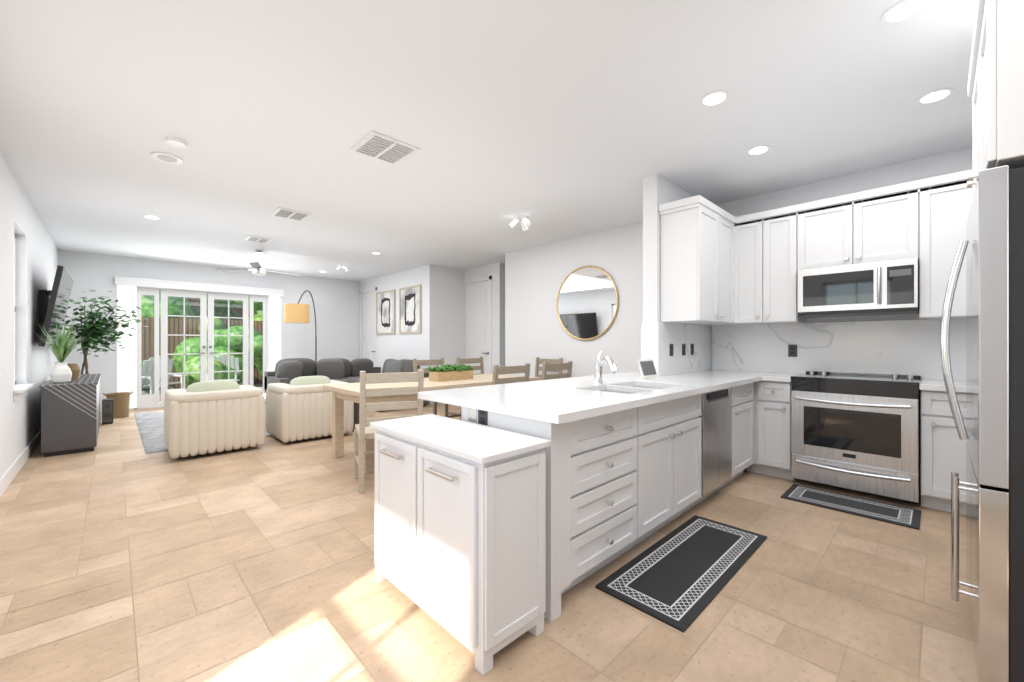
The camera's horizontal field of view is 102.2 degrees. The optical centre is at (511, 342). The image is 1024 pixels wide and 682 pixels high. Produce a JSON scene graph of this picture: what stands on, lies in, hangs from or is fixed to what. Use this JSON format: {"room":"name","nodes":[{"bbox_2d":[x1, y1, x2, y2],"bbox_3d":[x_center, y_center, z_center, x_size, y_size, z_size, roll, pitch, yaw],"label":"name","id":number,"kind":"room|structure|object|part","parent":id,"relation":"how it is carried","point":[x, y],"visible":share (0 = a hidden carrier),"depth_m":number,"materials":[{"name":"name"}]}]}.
{"room":"open-plan kitchen","nodes":[
{"label":"open-plan kitchen","id":0,"kind":"room"},
{"bbox_2d":[0,151,58,477],"bbox_3d":[-3.075,-0.160,2.105,0.200,2.740,13.300,0,0,-44],"label":"wall","id":1,"kind":"structure","parent":0,"point":[37,257],"depth_m":4.25,"materials":[{"name":"white paint"}]},
{"bbox_2d":[0,430,40,496],"bbox_3d":[-2.929,1.145,2.107,0.015,0.130,13.100,0,0,-44],"label":"baseboard","id":2,"kind":"structure","parent":1,"relation":"attached to","point":[11,472],"depth_m":3.84,"materials":[{"name":"white wood"}]},
{"bbox_2d":[13,233,34,401],"bbox_3d":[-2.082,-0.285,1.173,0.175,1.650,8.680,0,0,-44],"label":"window","id":3,"kind":"structure","parent":1,"relation":"in","point":[21,392],"depth_m":4.20,"materials":[{"name":"white wood"}]},
{"bbox_2d":[38,265,72,346],"bbox_3d":[-5.774,-0.416,5.219,0.237,0.926,1.630,0,0,-44],"label":"wall-mounted tv","id":4,"kind":"object","parent":1,"relation":"attached to","point":[53,303],"visible":0.88,"depth_m":4.99,"materials":[{"name":"black plastic"}]},
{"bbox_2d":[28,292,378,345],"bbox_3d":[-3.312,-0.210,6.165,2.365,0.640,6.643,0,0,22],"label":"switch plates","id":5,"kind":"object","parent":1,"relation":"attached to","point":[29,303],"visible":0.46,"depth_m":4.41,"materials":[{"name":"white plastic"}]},
{"bbox_2d":[59,250,359,409],"bbox_3d":[-5.359,-0.160,9.004,6.500,2.740,0.200,0,0,-44],"label":"wall","id":6,"kind":"structure","parent":0,"point":[337,306],"depth_m":8.79,"materials":[{"name":"white paint"}]},
{"bbox_2d":[115,276,283,408],"bbox_3d":[-5.998,0.007,8.169,2.680,2.335,0.106,0,0,-44],"label":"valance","id":7,"kind":"object","parent":6,"relation":"attached to","point":[127,355],"visible":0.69,"depth_m":7.40,"materials":[{"name":"white"}]},
{"bbox_2d":[135,287,267,408],"bbox_3d":[-6.101,0.085,8.261,2.140,2.250,0.160,0,0,-44],"label":"french door","id":8,"kind":"structure","parent":6,"relation":"attached to","point":[149,400],"depth_m":8.17,"materials":[{"name":"white wood"}]},
{"bbox_2d":[360,262,504,403],"bbox_3d":[-0.053,-0.160,8.359,2.704,2.740,8.100,0,0,-44],"label":"wall","id":9,"kind":"structure","parent":0,"point":[440,335],"depth_m":8.44,"materials":[{"name":"white paint"}]},
{"bbox_2d":[360,287,376,366],"bbox_3d":[-3.473,-0.045,10.020,0.115,2.510,0.940,0,0,-44],"label":"door","id":10,"kind":"structure","parent":9,"relation":"attached to","point":[369,298],"depth_m":10.02,"materials":[{"name":"white wood"}]},
{"bbox_3d":[-2.867,-0.675,9.347,0.030,0.970,0.870,0,0,-44],"label":"framed artwork","id":11,"kind":"part","parent":9,"relation":"part of"},
{"bbox_3d":[-2.123,-0.675,8.577,0.030,0.970,0.850,0,0,-44],"label":"framed artwork","id":12,"kind":"part","parent":9,"relation":"part of"},
{"bbox_2d":[464,276,491,373],"bbox_3d":[-0.700,-0.045,8.387,0.095,2.510,0.940,0,0,-44],"label":"door","id":13,"kind":"structure","parent":9,"relation":"attached to","point":[478,319],"depth_m":8.34,"materials":[{"name":"white wood"}]},
{"bbox_2d":[0,0,976,281],"bbox_3d":[-0.322,-1.590,4.832,8.150,0.120,13.400,0,0,-44],"label":"ceiling","id":14,"kind":"structure","parent":0,"point":[556,120],"depth_m":2.76,"materials":[{"name":"white paint"}]},
{"bbox_2d":[143,215,160,218],"bbox_3d":[-4.389,-1.527,5.034,0.168,0.006,0.168,0,0,37],"label":"recessed light","id":15,"kind":"object","parent":14,"relation":"in","point":[147,216],"depth_m":5.03,"materials":[{"name":"white plastic"}]},
{"bbox_2d":[151,152,182,163],"bbox_3d":[-2.847,-1.522,3.409,0.199,0.016,0.199,0,0,10],"label":"recessed light","id":16,"kind":"object","parent":14,"relation":"in","point":[161,156],"depth_m":3.39,"materials":[{"name":"white plastic"}]},
{"bbox_2d":[166,136,185,147],"bbox_3d":[-2.541,-1.515,3.120,0.119,0.030,0.119,0,0,37],"label":"smoke detector","id":17,"kind":"object","parent":14,"relation":"in","point":[173,141],"depth_m":3.10,"materials":[{"name":"white plastic"}]},
{"bbox_2d":[244,236,271,242],"bbox_3d":[-3.755,-1.519,6.105,0.300,0.022,0.300,0,0,-44],"label":"ceiling vent","id":18,"kind":"object","parent":14,"relation":"in","point":[250,238],"depth_m":6.06,"materials":[{"name":"white metal"}]},
{"bbox_2d":[217,250,300,275],"bbox_3d":[-4.122,-1.330,6.918,1.193,0.400,1.227,0,0,-44],"label":"ceiling fan","id":19,"kind":"object","parent":14,"relation":"hanging from","point":[258,269],"visible":1,"depth_m":6.88,"materials":[{"name":"silver metal"}]},
{"bbox_2d":[270,207,311,220],"bbox_3d":[-2.630,-1.519,4.912,0.360,0.022,0.360,0,0,-44],"label":"ceiling vent","id":20,"kind":"object","parent":14,"relation":"in","point":[279,212],"depth_m":4.87,"materials":[{"name":"white metal"}]},
{"bbox_2d":[349,130,419,164],"bbox_3d":[-1.004,-1.519,3.257,0.400,0.022,0.400,0,0,-44],"label":"ceiling vent","id":21,"kind":"object","parent":14,"relation":"in","point":[381,147],"depth_m":3.23,"materials":[{"name":"white metal"}]},
{"bbox_2d":[337,215,530,270],"bbox_3d":[-1.595,-1.458,6.573,4.905,0.144,0.274,0,0,42],"label":"ceiling lights","id":22,"kind":"object","parent":14,"relation":"attached to","point":[525,222],"visible":1,"depth_m":5.00,"materials":[{"name":"white"}]},
{"bbox_2d":[700,90,729,106],"bbox_3d":[1.269,-1.527,2.588,0.168,0.006,0.168,0,0,37],"label":"recessed light","id":23,"kind":"object","parent":14,"relation":"in","point":[714,98],"depth_m":2.58,"materials":[{"name":"white plastic"}]},
{"bbox_2d":[746,145,770,154],"bbox_3d":[1.960,-1.527,3.283,0.168,0.006,0.168,0,0,37],"label":"recessed light","id":24,"kind":"object","parent":14,"relation":"in","point":[757,150],"depth_m":3.28,"materials":[{"name":"white"}]},
{"bbox_2d":[880,0,930,24],"bbox_3d":[1.808,-1.527,1.899,0.168,0.006,0.168,0,0,1],"label":"recessed light","id":25,"kind":"object","parent":14,"relation":"in","point":[901,11],"depth_m":1.90,"materials":[{"name":"white plastic"}]},
{"bbox_2d":[916,88,954,104],"bbox_3d":[2.626,-1.527,2.564,0.168,0.006,0.168,0,0,1],"label":"recessed light","id":26,"kind":"object","parent":14,"relation":"in","point":[940,94],"depth_m":2.56,"materials":[{"name":"white plastic"}]},
{"bbox_2d":[0,403,977,681],"bbox_3d":[-0.193,1.260,4.827,8.329,0.100,13.612,0,0,-44],"label":"floor","id":27,"kind":"structure","parent":0,"point":[124,557],"depth_m":1.99,"materials":[{"name":"beige tile"}]},
{"bbox_2d":[39,319,100,456],"bbox_3d":[-5.481,0.470,5.140,0.495,1.479,1.970,0,0,-44],"label":"media console","id":28,"kind":"object","parent":27,"relation":"on","point":[70,409],"visible":1,"depth_m":4.51,"materials":[{"name":"grey wood"}]},
{"bbox_2d":[61,290,151,373],"bbox_3d":[-6.211,0.206,6.330,1.041,2.008,1.028,0,0,-44],"label":"ficus tree","id":29,"kind":"object","parent":27,"relation":"on","point":[97,330],"visible":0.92,"depth_m":6.17,"materials":[{"name":"green plant"}]},
{"bbox_2d":[102,398,112,424],"bbox_3d":[-6.049,1.030,6.177,0.120,0.360,0.209,0,0,-44],"label":"speaker","id":30,"kind":"object","parent":27,"relation":"on","point":[107,410],"visible":1,"depth_m":6.10},
{"bbox_2d":[103,391,133,417],"bbox_3d":[-6.382,1.006,6.696,0.365,0.407,0.296,0,0,-44],"label":"wicker basket","id":31,"kind":"object","parent":27,"relation":"on","point":[121,403],"visible":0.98,"depth_m":6.63,"materials":[{"name":"beige wicker"}]},
{"bbox_2d":[134,404,271,453],"bbox_3d":[-4.225,1.204,6.715,2.750,0.012,3.570,0,0,-44],"label":"rug","id":32,"kind":"object","parent":27,"relation":"on","point":[150,425],"visible":0.15,"depth_m":5.63,"materials":[{"name":"grey fabric"}]},
{"bbox_2d":[164,380,264,458],"bbox_3d":[-3.380,0.811,4.688,0.851,0.770,0.802,0,0,-44],"label":"armchair","id":33,"kind":"object","parent":32,"relation":"on","point":[207,417],"visible":1,"depth_m":4.41,"materials":[{"name":"beige fabric"}]},
{"bbox_2d":[266,376,353,442],"bbox_3d":[-2.633,0.811,5.368,0.851,0.770,0.802,0,0,-44],"label":"armchair","id":34,"kind":"object","parent":32,"relation":"on","point":[298,408],"visible":0.77,"depth_m":5.04,"materials":[{"name":"beige fabric"}]},
{"bbox_2d":[264,358,428,405],"bbox_3d":[-3.117,0.747,7.798,2.250,0.898,2.150,0,0,-44],"label":"sectional sofa","id":35,"kind":"object","parent":32,"relation":"on","point":[287,370],"visible":0.48,"depth_m":7.92,"materials":[{"name":"grey fabric"}]},
{"bbox_2d":[284,290,316,361],"bbox_3d":[-4.177,0.070,8.407,0.429,2.281,1.632,0,0,-10],"label":"lamp","id":36,"kind":"object","parent":27,"relation":"on","point":[296,313],"visible":0.96,"depth_m":7.66,"materials":[{"name":"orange fabric"}]},
{"bbox_2d":[352,402,358,431],"bbox_3d":[-2.127,0.960,5.758,0.380,0.500,0.380,0,0,-44],"label":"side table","id":37,"kind":"object","parent":27,"relation":"on","point":[356,413],"visible":0.06,"depth_m":5.62,"materials":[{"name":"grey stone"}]},
{"bbox_2d":[354,369,423,492],"bbox_3d":[-1.076,0.717,3.570,0.500,0.986,0.553,0,0,-26],"label":"dining chair","id":38,"kind":"object","parent":27,"relation":"on","point":[363,430],"visible":0.6,"depth_m":3.34,"materials":[{"name":"brown wood"}]},
{"bbox_2d":[323,364,540,473],"bbox_3d":[-0.817,0.733,4.876,2.400,0.954,0.950,0,0,-44],"label":"dining table","id":39,"kind":"object","parent":27,"relation":"on","point":[447,376],"visible":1,"depth_m":4.35,"materials":[{"name":"brown wood"}]},
{"bbox_2d":[427,364,473,381],"bbox_3d":[-0.729,0.353,4.966,0.557,0.194,0.220,0,0,-44],"label":"planter","id":40,"kind":"object","parent":39,"relation":"on","point":[445,373],"depth_m":4.86,"materials":[{"name":"brown wood"}]},
{"bbox_2d":[413,358,460,417],"bbox_3d":[-1.008,0.717,5.708,0.500,0.986,0.553,0,0,-44],"label":"dining chair","id":41,"kind":"object","parent":27,"relation":"on","point":[416,362],"visible":0.31,"depth_m":5.81,"materials":[{"name":"brown wood"}]},
{"bbox_2d":[370,414,550,674],"bbox_3d":[-0.292,0.810,1.915,0.400,0.800,0.900,0,0,-44],"label":"base cabinet","id":42,"kind":"object","parent":27,"relation":"on","point":[460,530],"visible":1,"depth_m":1.66,"materials":[{"name":"white wood"}]},
{"bbox_2d":[456,357,483,419],"bbox_3d":[-0.476,0.717,6.222,0.500,0.986,0.553,0,0,-44],"label":"dining chair","id":43,"kind":"object","parent":27,"relation":"on","point":[459,361],"visible":0.1,"depth_m":6.43,"materials":[{"name":"brown wood"}]},
{"bbox_2d":[492,363,529,384],"bbox_3d":[-0.172,0.717,4.496,0.500,0.986,0.553,0,0,-44],"label":"dining chair","id":44,"kind":"object","parent":27,"relation":"on","point":[498,370],"visible":0.31,"depth_m":4.29,"materials":[{"name":"brown wood"}]},
{"bbox_2d":[535,357,562,377],"bbox_3d":[0.371,0.717,5.988,0.553,0.986,0.500,0,0,-44],"label":"dining chair","id":45,"kind":"object","parent":27,"relation":"on","point":[547,361],"visible":0.25,"depth_m":6.22,"materials":[{"name":"brown wood"}]},
{"bbox_2d":[541,361,571,379],"bbox_3d":[0.361,0.717,5.010,0.500,0.986,0.553,0,0,-44],"label":"dining chair","id":46,"kind":"object","parent":27,"relation":"on","point":[546,367],"visible":0.19,"depth_m":4.81,"materials":[{"name":"brown wood"}]},
{"bbox_2d":[595,515,766,632],"bbox_3d":[0.995,1.205,2.295,1.200,0.010,0.440,0,0,-44],"label":"area rug","id":47,"kind":"object","parent":27,"relation":"on","point":[680,577],"visible":0.9,"depth_m":2.16,"materials":[{"name":"black fabric"}]},
{"bbox_2d":[418,0,1023,681],"bbox_3d":[1.785,-0.020,2.596,3.515,2.460,3.145,0,0,-44],"label":"kitchen cabinets","id":48,"kind":"object","parent":27,"relation":"on","point":[930,402],"visible":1,"depth_m":3.00,"materials":[{"name":"white painted wood"},{"name":"nickel"},{"name":"black plastic"}]},
{"bbox_2d":[594,350,618,383],"bbox_3d":[0.680,0.179,2.932,0.196,0.242,0.251,0,0,-44],"label":"faucet","id":49,"kind":"object","parent":48,"relation":"on","point":[599,362],"depth_m":2.99,"materials":[{"name":"silver metal"}]},
{"bbox_2d":[790,370,921,502],"bbox_3d":[2.856,0.712,3.442,0.689,0.896,0.785,0,0,-44],"label":"range","id":50,"kind":"object","parent":48,"relation":"in","point":[859,430],"depth_m":3.22,"materials":[{"name":"metal"}]},
{"bbox_2d":[797,257,919,317],"bbox_3d":[2.955,-0.445,3.549,0.449,0.410,0.770,0,0,-44],"label":"microwave","id":51,"kind":"object","parent":48,"relation":"in","point":[889,286],"depth_m":3.40,"materials":[{"name":"silver metal"}]},
{"bbox_2d":[940,0,1023,681],"bbox_3d":[2.133,-0.030,1.401,0.965,2.440,0.943,0,0,-44],"label":"fridge","id":52,"kind":"object","parent":48,"relation":"in","point":[993,246],"depth_m":1.34,"materials":[{"name":"silver metal"}]},
{"bbox_2d":[781,484,920,529],"bbox_3d":[2.508,1.205,3.082,0.410,0.010,0.770,0,0,-44],"label":"area rug","id":53,"kind":"object","parent":27,"relation":"on","point":[888,513],"visible":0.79,"depth_m":3.03,"materials":[{"name":"black fabric"}]},
{"bbox_2d":[505,222,642,376],"bbox_3d":[1.058,-0.160,5.949,0.153,2.740,3.290,0,0,-44],"label":"wall","id":54,"kind":"structure","parent":0,"point":[535,277],"depth_m":5.97,"materials":[{"name":"white paint"}]},
{"bbox_3d":[1.044,-0.560,5.874,0.029,1.066,1.066,0,0,-44],"label":"round mirror","id":55,"kind":"part","parent":54,"relation":"part of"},
{"bbox_2d":[643,174,710,369],"bbox_3d":[1.779,-0.160,4.290,1.420,2.740,0.140,0,0,-44],"label":"wall","id":56,"kind":"structure","parent":0,"point":[658,190],"depth_m":3.81,"materials":[{"name":"white paint"}]},
{"bbox_2d":[711,147,971,368],"bbox_3d":[3.233,-0.160,3.699,0.150,2.740,2.730,0,0,-44],"label":"wall","id":57,"kind":"structure","parent":0,"point":[955,161],"depth_m":3.71,"materials":[{"name":"white paint"}]},
{"label":"outside","id":58,"kind":"structure","parent":0,"visible":0},
{"bbox_2d":[141,290,262,404],"bbox_3d":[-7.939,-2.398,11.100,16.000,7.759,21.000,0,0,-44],"label":"window glass","id":59,"kind":"object","parent":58,"point":[193,309],"depth_m":10.54,"materials":[{"name":"green"}]}
]}

